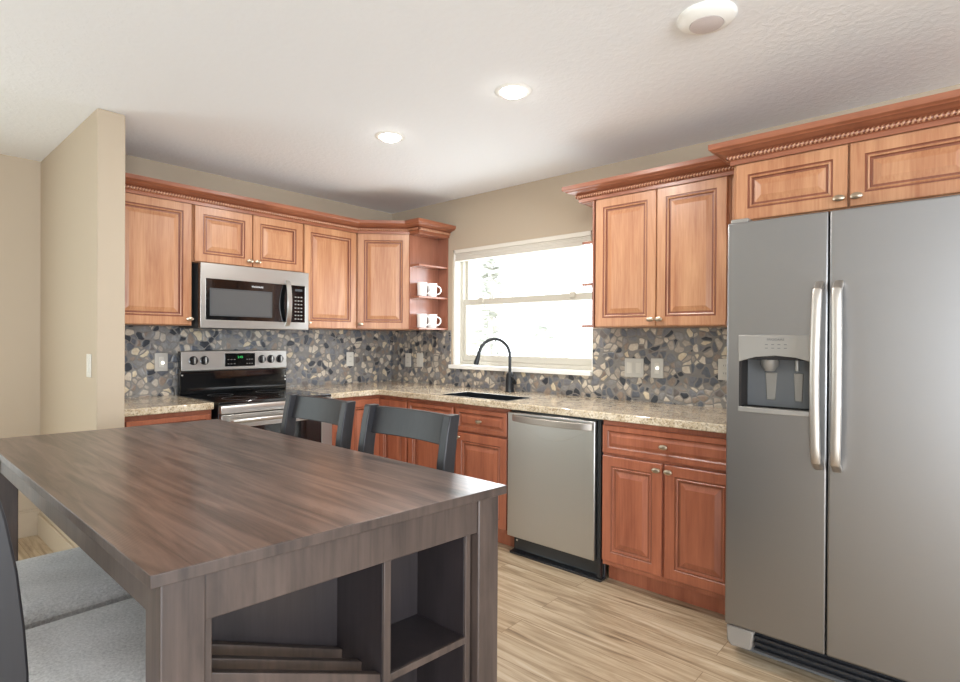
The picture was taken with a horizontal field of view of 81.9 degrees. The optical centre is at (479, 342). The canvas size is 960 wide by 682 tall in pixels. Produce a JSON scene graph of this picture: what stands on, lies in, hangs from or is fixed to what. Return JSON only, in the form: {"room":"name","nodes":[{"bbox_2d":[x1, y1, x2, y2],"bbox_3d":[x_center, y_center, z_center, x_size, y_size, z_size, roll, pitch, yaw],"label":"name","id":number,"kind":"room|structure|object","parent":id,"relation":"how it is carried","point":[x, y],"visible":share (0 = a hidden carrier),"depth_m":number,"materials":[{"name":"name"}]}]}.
{"room":"kitchen","nodes":[
{"label":"kitchen","id":0,"kind":"room"},
{"bbox_2d":[0,154,40,511],"bbox_3d":[-4.601,0.035,1.819,0.150,2.446,5.088,1,0,42],"label":"wall","id":1,"kind":"structure","parent":0,"point":[20,178],"depth_m":3.56,"materials":[{"name":"beige paint"}]},
{"bbox_2d":[18,508,39,538],"bbox_3d":[-4.562,1.172,1.751,0.016,0.172,5.038,1,0,42],"label":"baseboard","id":2,"kind":"structure","parent":1,"relation":"attached to","point":[27,519],"depth_m":3.58,"materials":[{"name":"beige paint"}]},
{"bbox_2d":[38,108,124,552],"bbox_3d":[-2.364,0.041,3.241,1.307,2.446,0.138,1,0,42],"label":"wall","id":3,"kind":"structure","parent":0,"point":[82,281],"depth_m":2.95,"materials":[{"name":"beige paint"}]},
{"bbox_2d":[86,354,90,377],"bbox_3d":[-2.023,0.120,2.857,0.075,0.120,0.010,1,0,42],"label":"light switch","id":4,"kind":"object","parent":3,"relation":"attached to","point":[88,356],"visible":1,"depth_m":2.84,"materials":[{"name":"white plastic"}]},
{"bbox_2d":[125,154,391,395],"bbox_3d":[-1.596,0.041,4.316,0.150,2.446,2.488,1,0,42],"label":"wall","id":5,"kind":"structure","parent":0,"point":[133,165],"depth_m":4.03,"materials":[{"name":"beige paint"}]},
{"bbox_2d":[125,192,193,325],"bbox_3d":[-2.070,-0.493,3.393,0.355,0.773,0.478,1,0,42],"label":"upper cabinet","id":6,"kind":"object","parent":5,"relation":"attached to","point":[158,231],"visible":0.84,"depth_m":3.32,"materials":[{"name":"brown wood"}]},
{"bbox_2d":[192,204,302,271],"bbox_3d":[-1.655,-0.695,3.858,0.355,0.370,0.766,1,0,42],"label":"upper cabinet","id":7,"kind":"object","parent":5,"relation":"attached to","point":[219,236],"visible":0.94,"depth_m":3.72,"materials":[{"name":"brown wood"}]},
{"bbox_2d":[179,262,308,329],"bbox_3d":[-1.613,-0.298,3.846,0.420,0.414,0.757,1,0,42],"label":"microwave","id":8,"kind":"object","parent":7,"relation":"attached to","point":[224,296],"visible":0.99,"depth_m":3.69,"materials":[{"name":"grey metal"}]},
{"bbox_2d":[125,173,455,237],"bbox_3d":[-1.236,-0.911,3.933,2.387,0.092,0.433,0,0,-36],"label":"crown molding","id":9,"kind":"structure","parent":7,"relation":"attached to","point":[135,184],"depth_m":3.81,"materials":[{"name":"brown wood"}]},
{"bbox_2d":[125,325,390,397],"bbox_3d":[-1.587,0.122,4.207,0.010,0.457,2.338,1,0,42],"label":"backsplash","id":10,"kind":"structure","parent":5,"relation":"attached to","point":[314,357],"depth_m":4.24,"materials":[{"name":"stone"}]},
{"bbox_2d":[154,353,167,370],"bbox_3d":[-2.087,0.129,3.624,0.016,0.120,0.080,1,0,42],"label":"wall outlet","id":11,"kind":"object","parent":10,"relation":"attached to","point":[160,359],"visible":1,"depth_m":3.62,"materials":[{"name":"white plastic"}]},
{"bbox_2d":[159,357,163,366],"bbox_3d":[-2.088,0.129,3.625,0.004,0.068,0.032,1,0,42],"label":"socket","id":12,"kind":"object","parent":11,"relation":"attached to","point":[161,359],"depth_m":3.62,"materials":[{"name":"grey plastic"}]},
{"bbox_2d":[346,352,353,365],"bbox_3d":[-1.110,0.143,4.729,0.009,0.120,0.072,1,0,42],"label":"wall outlet","id":13,"kind":"object","parent":10,"relation":"attached to","point":[349,355],"visible":1,"depth_m":4.72,"materials":[{"name":"grey plastic"}]},
{"bbox_2d":[302,224,355,329],"bbox_3d":[-1.241,-0.493,4.326,0.355,0.773,0.478,1,0,42],"label":"upper cabinet","id":14,"kind":"object","parent":5,"relation":"attached to","point":[328,255],"visible":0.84,"depth_m":4.22,"materials":[{"name":"brown wood"}]},
{"bbox_2d":[338,233,414,330],"bbox_3d":[-0.790,-0.492,4.641,0.615,0.773,0.630,1,0,42],"label":"upper cabinet","id":15,"kind":"object","parent":5,"relation":"attached to","point":[382,260],"visible":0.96,"depth_m":4.42,"materials":[{"name":"brown wood"}]},
{"bbox_2d":[18,535,836,681],"bbox_3d":[-0.734,1.338,0.097,8.239,0.100,7.650,1,0,42],"label":"floor","id":16,"kind":"structure","parent":0,"point":[554,624],"depth_m":2.43,"materials":[{"name":"brown wood"}]},
{"bbox_2d":[0,501,145,681],"bbox_3d":[-0.849,0.756,1.188,0.486,1.052,0.480,1,0,42],"label":"counter stool","id":17,"kind":"object","parent":16,"relation":"on","point":[107,643],"visible":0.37,"depth_m":1.14,"materials":[{"name":"grey fabric"}]},
{"bbox_2d":[16,547,132,629],"bbox_3d":[-1.235,0.752,1.530,0.486,1.052,0.480,1,0,42],"label":"seat","id":18,"kind":"object","parent":16,"relation":"on","point":[59,585],"visible":0.23,"depth_m":1.49,"materials":[{"name":"grey fabric"}]},
{"bbox_2d":[125,410,210,426],"bbox_3d":[-1.954,0.830,3.302,0.652,0.873,0.454,1,0,42],"label":"base cabinet","id":19,"kind":"object","parent":16,"relation":"on","point":[188,416],"visible":0.02,"depth_m":3.10,"materials":[{"name":"brown wood"}]},
{"bbox_2d":[125,395,213,416],"bbox_3d":[-1.966,0.372,3.300,0.646,0.040,0.474,1,0,42],"label":"countertop","id":20,"kind":"structure","parent":19,"relation":"on","point":[151,405],"depth_m":3.18,"materials":[{"name":"beige stone"}]},
{"bbox_2d":[0,419,506,681],"bbox_3d":[-0.882,0.823,1.742,1.814,0.914,0.819,1,0,42],"label":"dining table","id":21,"kind":"object","parent":16,"relation":"on","point":[250,554],"visible":0.99,"depth_m":1.29,"materials":[{"name":"brown wood"}]},
{"bbox_2d":[390,614,462,671],"bbox_3d":[-0.187,0.745,1.368,0.192,0.017,0.223,1,0,42],"label":"shelf","id":22,"kind":"object","parent":21,"relation":"attached to","point":[417,640],"depth_m":1.37,"materials":[{"name":"brown wood"}]},
{"bbox_2d":[177,350,331,444],"bbox_3d":[-1.492,0.662,3.729,0.734,1.209,0.766,1,0,42],"label":"range","id":23,"kind":"object","parent":16,"relation":"on","point":[245,387],"visible":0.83,"depth_m":3.76,"materials":[{"name":"silver metal"}]},
{"bbox_2d":[177,388,330,405],"bbox_3d":[-1.523,0.362,3.757,0.645,0.019,0.766,1,0,42],"label":"cooktop","id":24,"kind":"object","parent":23,"relation":"in","point":[233,396],"depth_m":3.67,"materials":[{"name":"black glass"}]},
{"bbox_2d":[280,393,355,448],"bbox_3d":[-0.796,0.752,2.142,0.486,1.052,0.480,1,0,42],"label":"counter stool","id":25,"kind":"object","parent":16,"relation":"on","point":[340,413],"visible":0.2,"depth_m":2.30,"materials":[{"name":"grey wood"}]},
{"bbox_2d":[332,398,345,445],"bbox_3d":[-1.230,0.830,4.118,0.652,0.873,0.160,1,0,42],"label":"base cabinet","id":26,"kind":"object","parent":16,"relation":"on","point":[334,427],"visible":0.02,"depth_m":3.90,"materials":[{"name":"brown wood"}]},
{"bbox_2d":[346,395,408,462],"bbox_3d":[-0.768,0.832,4.423,0.933,0.873,0.903,1,0,42],"label":"base cabinet","id":27,"kind":"object","parent":16,"relation":"on","point":[387,446],"visible":0.08,"depth_m":4.07,"materials":[{"name":"brown wood"}]},
{"bbox_2d":[287,381,726,433],"bbox_3d":[0.028,0.382,3.613,3.213,0.040,1.078,1,0,42],"label":"countertop","id":28,"kind":"structure","parent":27,"relation":"on","point":[709,419],"depth_m":3.33,"materials":[{"name":"beige stone"}]},
{"bbox_2d":[442,392,530,400],"bbox_3d":[0.037,0.474,3.743,0.596,0.224,0.271,1,0,42],"label":"sink","id":29,"kind":"object","parent":28,"relation":"in","point":[463,394],"visible":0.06,"depth_m":3.88,"materials":[{"name":"black metal"}]},
{"bbox_2d":[474,337,516,391],"bbox_3d":[0.117,0.163,3.980,0.315,0.397,0.126,0,0,-20],"label":"faucet","id":30,"kind":"object","parent":28,"relation":"on","point":[510,381],"visible":1,"depth_m":4.02,"materials":[{"name":"black metal"}]},
{"bbox_2d":[358,403,458,472],"bbox_3d":[-0.379,0.756,1.771,0.486,1.052,0.480,1,0,42],"label":"counter stool","id":31,"kind":"object","parent":16,"relation":"on","point":[441,429],"visible":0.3,"depth_m":1.92,"materials":[{"name":"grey wood"}]},
{"bbox_2d":[408,398,513,546],"bbox_3d":[0.015,0.839,3.898,0.930,0.873,0.652,1,0,42],"label":"base cabinet","id":32,"kind":"object","parent":16,"relation":"on","point":[482,436],"visible":0.31,"depth_m":3.54,"materials":[{"name":"brown wood"}]},
{"bbox_2d":[507,410,605,581],"bbox_3d":[0.583,0.847,3.353,0.626,0.868,0.673,1,0,42],"label":"dishwasher","id":33,"kind":"object","parent":16,"relation":"on","point":[554,500],"visible":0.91,"depth_m":3.12,"materials":[{"name":"silver metal"}]},
{"bbox_2d":[602,420,725,614],"bbox_3d":[1.101,0.849,2.933,0.700,0.873,0.652,1,0,42],"label":"base cabinet","id":34,"kind":"object","parent":16,"relation":"on","point":[664,488],"visible":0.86,"depth_m":2.72,"materials":[{"name":"brown wood"}]},
{"bbox_2d":[725,194,959,681],"bbox_3d":[1.603,0.399,2.249,0.904,1.786,0.949,1,0,42],"label":"refrigerator","id":35,"kind":"object","parent":16,"relation":"on","point":[842,541],"visible":1,"depth_m":1.97,"materials":[{"name":"grey metal"}]},
{"bbox_2d":[0,0,959,213],"bbox_3d":[-0.719,-1.208,0.085,8.239,0.100,7.650,1,0,42],"label":"ceiling","id":36,"kind":"structure","parent":0,"point":[290,95],"depth_m":2.43,"materials":[{"name":"white paint"}]},
{"bbox_2d":[375,131,404,142],"bbox_3d":[-0.511,-1.157,3.144,0.172,0.026,0.172,1,0,42],"label":"recessed light","id":37,"kind":"object","parent":36,"relation":"in","point":[387,136],"visible":1,"depth_m":3.11,"materials":[{"name":"white"}]},
{"bbox_2d":[495,83,531,99],"bbox_3d":[0.154,-1.151,2.562,0.172,0.026,0.172,1,0,42],"label":"recessed light","id":38,"kind":"object","parent":36,"relation":"in","point":[512,91],"visible":1,"depth_m":2.53,"materials":[{"name":"white"}]},
{"bbox_2d":[677,0,737,34],"bbox_3d":[0.804,-1.140,1.965,0.200,0.034,0.200,1,0,42],"label":"smoke detector","id":39,"kind":"object","parent":36,"relation":"in","point":[709,16],"visible":1,"depth_m":1.93,"materials":[{"name":"white plastic"}]},
{"bbox_2d":[392,84,959,363],"bbox_3d":[2.040,0.070,2.650,7.500,2.446,0.150,1,0,42],"label":"wall","id":40,"kind":"structure","parent":0,"point":[540,208],"depth_m":4.01,"materials":[{"name":"beige paint"}]},
{"bbox_2d":[409,233,447,329],"bbox_3d":[-0.417,-0.489,4.510,0.123,0.773,0.323,1,0,42],"label":"display shelf","id":41,"kind":"object","parent":40,"relation":"attached to","point":[428,254],"visible":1,"depth_m":4.55,"materials":[{"name":"brown wood"}]},
{"bbox_2d":[417,282,431,295],"bbox_3d":[-0.455,-0.425,4.453,0.110,0.110,0.085,0,0,-31],"label":"mug","id":42,"kind":"object","parent":41,"relation":"on","point":[421,286],"visible":0.86,"depth_m":4.42,"materials":[{"name":"white ceramic"}]},
{"bbox_2d":[417,314,431,327],"bbox_3d":[-0.456,-0.173,4.454,0.110,0.110,0.085,0,0,-31],"label":"mug","id":43,"kind":"object","parent":41,"relation":"on","point":[421,318],"visible":0.91,"depth_m":4.42,"materials":[{"name":"white ceramic"}]},
{"bbox_2d":[427,314,440,327],"bbox_3d":[-0.383,-0.173,4.537,0.110,0.110,0.085,0,0,-31],"label":"mug","id":44,"kind":"object","parent":41,"relation":"on","point":[433,317],"visible":0.98,"depth_m":4.50,"materials":[{"name":"white ceramic"}]},
{"bbox_2d":[427,283,441,296],"bbox_3d":[-0.381,-0.425,4.536,0.110,0.110,0.085,0,0,-31],"label":"mug","id":45,"kind":"object","parent":41,"relation":"on","point":[434,286],"visible":0.9,"depth_m":4.50,"materials":[{"name":"white ceramic"}]},
{"bbox_2d":[448,246,593,375],"bbox_3d":[0.299,-0.267,4.173,1.330,0.971,0.185,1,0,42],"label":"window","id":46,"kind":"structure","parent":40,"relation":"in","point":[461,359],"depth_m":4.30,"materials":[{"name":"white wood"}]},
{"bbox_2d":[454,231,591,261],"bbox_3d":[0.285,-0.707,4.142,1.274,0.092,0.060,1,0,42],"label":"window blind","id":47,"kind":"object","parent":46,"relation":"attached to","point":[573,240],"visible":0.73,"depth_m":4.07,"materials":[{"name":"beige fabric"}]},
{"bbox_2d":[391,327,726,408],"bbox_3d":[0.390,0.134,4.008,3.210,0.457,0.010,1,0,42],"label":"backsplash","id":48,"kind":"structure","parent":40,"relation":"attached to","point":[690,356],"depth_m":3.56,"materials":[{"name":"stone"}]},
{"bbox_2d":[405,353,410,366],"bbox_3d":[-0.638,0.156,4.909,0.075,0.120,0.009,1,0,42],"label":"wall outlet","id":49,"kind":"object","parent":48,"relation":"attached to","point":[407,355],"visible":1,"depth_m":4.91,"materials":[{"name":"grey plastic"}]},
{"bbox_2d":[417,353,422,366],"bbox_3d":[-0.523,0.153,4.806,0.080,0.120,0.010,1,0,42],"label":"light switch","id":50,"kind":"object","parent":48,"relation":"attached to","point":[419,355],"visible":1,"depth_m":4.80,"materials":[{"name":"grey plastic"}]},
{"bbox_2d":[625,358,643,377],"bbox_3d":[0.969,0.161,3.481,0.128,0.120,0.008,1,0,42],"label":"light switch","id":51,"kind":"object","parent":48,"relation":"attached to","point":[634,367],"visible":1,"depth_m":3.48,"materials":[{"name":"white plastic"}]},
{"bbox_2d":[651,358,663,377],"bbox_3d":[1.079,0.158,3.378,0.080,0.120,0.017,1,0,42],"label":"light switch","id":52,"kind":"object","parent":48,"relation":"attached to","point":[657,364],"visible":1,"depth_m":3.38,"materials":[{"name":"white plastic"}]},
{"bbox_2d":[718,359,726,379],"bbox_3d":[1.380,0.153,3.116,0.076,0.120,0.009,1,0,42],"label":"wall outlet","id":53,"kind":"object","parent":48,"relation":"attached to","point":[722,363],"visible":0.62,"depth_m":3.12,"materials":[{"name":"grey plastic"}]},
{"bbox_2d":[595,175,733,327],"bbox_3d":[1.109,-0.474,3.139,0.869,0.773,0.355,1,0,42],"label":"upper cabinet","id":54,"kind":"object","parent":40,"relation":"attached to","point":[662,253],"visible":0.94,"depth_m":3.03,"materials":[{"name":"brown wood"}]},
{"bbox_2d":[582,200,597,327],"bbox_3d":[0.759,-0.477,3.466,0.083,0.773,0.323,1,0,42],"label":"display shelf","id":55,"kind":"object","parent":54,"relation":"attached to","point":[592,243],"visible":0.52,"depth_m":3.32,"materials":[{"name":"brown wood"}]},
{"bbox_2d":[734,122,959,220],"bbox_3d":[1.714,-0.678,2.410,1.000,0.270,0.622,1,0,42],"label":"upper cabinet","id":56,"kind":"object","parent":40,"relation":"attached to","point":[922,163],"visible":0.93,"depth_m":2.23,"materials":[{"name":"brown wood"}]},
{"bbox_2d":[562,89,959,207],"bbox_3d":[1.310,-0.872,2.739,2.055,0.131,0.685,1,0,42],"label":"crown molding","id":57,"kind":"structure","parent":56,"relation":"attached to","point":[943,108],"depth_m":2.34,"materials":[{"name":"brown wood"}]},
{"label":"outside","id":58,"kind":"structure","parent":0,"visible":0},
{"bbox_2d":[526,354,591,357],"bbox_3d":[15.462,1.593,30.953,50.000,0.100,59.700,1,0,42],"label":"lawn","id":59,"kind":"structure","parent":58,"point":[570,355],"depth_m":55.15,"materials":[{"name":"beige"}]},
{"bbox_2d":[468,258,508,354],"bbox_3d":[0.246,-0.680,13.748,1.129,4.427,1.200,1,0,42],"label":"tree","id":60,"kind":"object","parent":59,"relation":"on","point":[492,271],"visible":0.56,"depth_m":13.70,"materials":[{"name":"grey plant"}]},
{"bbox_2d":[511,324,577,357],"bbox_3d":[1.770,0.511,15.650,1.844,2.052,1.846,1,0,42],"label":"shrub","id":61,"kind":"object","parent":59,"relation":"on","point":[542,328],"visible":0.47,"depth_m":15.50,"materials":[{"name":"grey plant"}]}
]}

